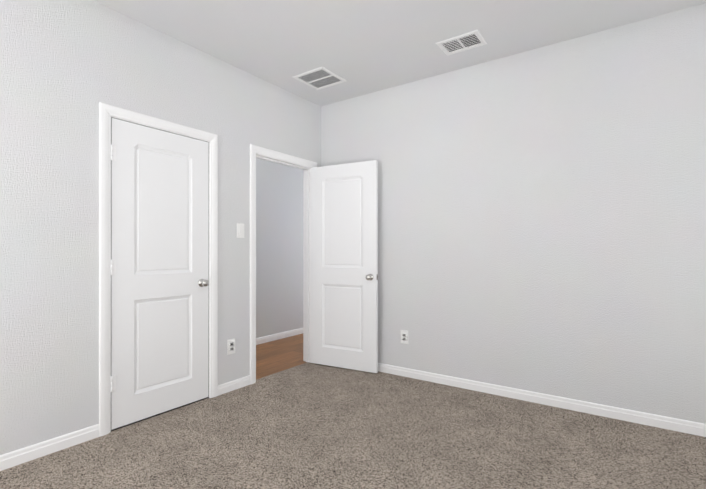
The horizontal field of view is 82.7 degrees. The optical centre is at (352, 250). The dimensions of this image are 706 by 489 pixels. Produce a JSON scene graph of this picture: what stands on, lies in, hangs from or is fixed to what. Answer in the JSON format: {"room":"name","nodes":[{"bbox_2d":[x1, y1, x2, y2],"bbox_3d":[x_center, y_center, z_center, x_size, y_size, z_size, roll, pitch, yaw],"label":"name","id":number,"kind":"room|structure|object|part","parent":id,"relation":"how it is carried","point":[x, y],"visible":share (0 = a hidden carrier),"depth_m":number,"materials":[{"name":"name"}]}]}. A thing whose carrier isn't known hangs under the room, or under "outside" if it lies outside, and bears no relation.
{"room":"empty bedroom","nodes":[
{"label":"empty bedroom","id":0,"kind":"room"},
{"bbox_2d":[0,0,320,454],"bbox_3d":[-1.522,-0.197,2.784,0.115,2.752,4.165,0,0,35],"label":"wall","id":1,"kind":"structure","parent":0,"point":[53,73],"depth_m":2.45,"materials":[{"name":"paint"}]},
{"bbox_2d":[0,424,99,470],"bbox_3d":[-2.138,1.137,1.793,0.012,0.080,1.838,0,0,35],"label":"baseboard","id":2,"kind":"structure","parent":1,"relation":"attached to","point":[30,453],"depth_m":2.32,"materials":[{"name":"white wood"}]},
{"bbox_2d":[99,102,217,436],"bbox_3d":[-1.410,0.144,2.943,0.117,2.070,0.776,0,0,35],"label":"door frame","id":3,"kind":"structure","parent":1,"relation":"attached to","point":[209,261],"depth_m":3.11,"materials":[{"name":"white wood"}]},
{"bbox_2d":[110,118,208,429],"bbox_3d":[-1.379,0.150,2.921,0.169,2.034,0.748,0,0,35],"label":"closet door","id":4,"kind":"structure","parent":1,"relation":"in","point":[159,260],"depth_m":2.87,"materials":[{"name":"white wood"}]},
{"bbox_3d":[-1.205,0.253,3.168,0.169,0.065,0.065,0,0,35],"label":"knob","id":5,"kind":"part","parent":4,"relation":"part of","materials":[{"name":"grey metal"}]},
{"bbox_2d":[227,338,234,354],"bbox_3d":[-1.025,0.808,3.383,0.008,0.125,0.080,0,0,35],"label":"electrical outlet","id":6,"kind":"object","parent":1,"relation":"attached to","point":[230,346],"visible":1,"depth_m":3.37,"materials":[{"name":"white plastic"}]},
{"bbox_2d":[218,375,250,395],"bbox_3d":[-1.007,1.140,3.404,0.012,0.080,0.340,0,0,35],"label":"baseboard","id":7,"kind":"structure","parent":1,"relation":"attached to","point":[234,384],"depth_m":3.40,"materials":[{"name":"white wood"}]},
{"bbox_2d":[237,223,243,237],"bbox_3d":[-0.969,-0.174,3.463,0.010,0.125,0.080,0,0,35],"label":"rocker light switch","id":8,"kind":"object","parent":1,"relation":"attached to","point":[240,230],"visible":1,"depth_m":3.46,"materials":[{"name":"white plastic"}]},
{"bbox_2d":[250,144,316,383],"bbox_3d":[-0.701,0.120,3.953,0.150,2.122,0.906,0,0,35],"label":"door frame","id":9,"kind":"structure","parent":1,"relation":"attached to","point":[254,149],"depth_m":3.95,"materials":[{"name":"white wood"}]},
{"bbox_2d":[311,160,377,372],"bbox_3d":[-0.101,0.152,4.024,0.776,2.034,0.169,0,0,29],"label":"hall door","id":10,"kind":"structure","parent":9,"relation":"attached to","point":[344,265],"depth_m":4.00,"materials":[{"name":"white wood"}]},
{"bbox_3d":[0.176,0.254,3.873,0.065,0.065,0.169,0,0,29],"label":"knob","id":11,"kind":"part","parent":10,"relation":"part of","materials":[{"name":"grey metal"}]},
{"bbox_2d":[256,158,302,337],"bbox_3d":[-1.041,-0.193,5.410,0.115,2.752,3.484,0,0,35],"label":"wall","id":12,"kind":"structure","parent":0,"point":[279,248],"depth_m":5.37,"materials":[{"name":"paint"}]},
{"bbox_2d":[256,328,302,344],"bbox_3d":[-0.956,1.143,5.418,0.012,0.080,3.369,0,0,35],"label":"baseboard","id":13,"kind":"structure","parent":12,"relation":"attached to","point":[268,338],"depth_m":5.35,"materials":[{"name":"white wood"}]},
{"bbox_2d":[256,334,306,379],"bbox_3d":[-0.523,1.246,5.114,1.070,0.114,3.369,0,0,35],"label":"floor","id":14,"kind":"structure","parent":0,"point":[276,356],"depth_m":4.55,"materials":[{"name":"brown wood"}]},
{"bbox_2d":[0,362,705,488],"bbox_3d":[0.008,1.237,1.637,3.795,0.120,4.050,0,0,35],"label":"floor carpet","id":15,"kind":"object","parent":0,"point":[308,425],"visible":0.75,"depth_m":2.42,"materials":[{"name":"grey carpet"}]},
{"bbox_2d":[93,0,705,105],"bbox_3d":[0.202,-1.633,2.849,5.095,0.120,6.480,0,0,35],"label":"ceiling","id":16,"kind":"structure","parent":0,"point":[362,47],"depth_m":2.85,"materials":[{"name":"paint"}]},
{"bbox_2d":[293,67,345,89],"bbox_3d":[-0.304,-1.568,3.669,0.352,0.008,0.352,0,0,35],"label":"ceiling vent","id":17,"kind":"object","parent":16,"relation":"in","point":[319,78],"visible":1,"depth_m":3.66,"materials":[{"name":"white metal"}]},
{"bbox_2d":[436,30,486,55],"bbox_3d":[0.822,-1.566,3.041,0.318,0.012,0.232,0,0,35],"label":"ceiling vent","id":18,"kind":"object","parent":16,"relation":"in","point":[463,42],"visible":1,"depth_m":3.03,"materials":[{"name":"white metal"}]},
{"bbox_2d":[321,3,705,423],"bbox_3d":[1.270,-0.196,3.298,3.865,2.752,0.115,0,0,35],"label":"wall","id":19,"kind":"structure","parent":0,"point":[541,219],"depth_m":3.05,"materials":[{"name":"paint"}]},
{"bbox_2d":[401,330,407,343],"bbox_3d":[0.483,0.810,3.774,0.080,0.125,0.008,0,0,35],"label":"electrical outlet","id":20,"kind":"object","parent":19,"relation":"attached to","point":[404,336],"visible":1,"depth_m":3.77,"materials":[{"name":"white plastic"}]},
{"bbox_2d":[378,363,705,436],"bbox_3d":[1.187,1.140,3.277,3.750,0.080,0.012,0,0,35],"label":"baseboard","id":21,"kind":"structure","parent":19,"relation":"attached to","point":[671,423],"depth_m":3.02,"materials":[{"name":"white wood"}]}
]}

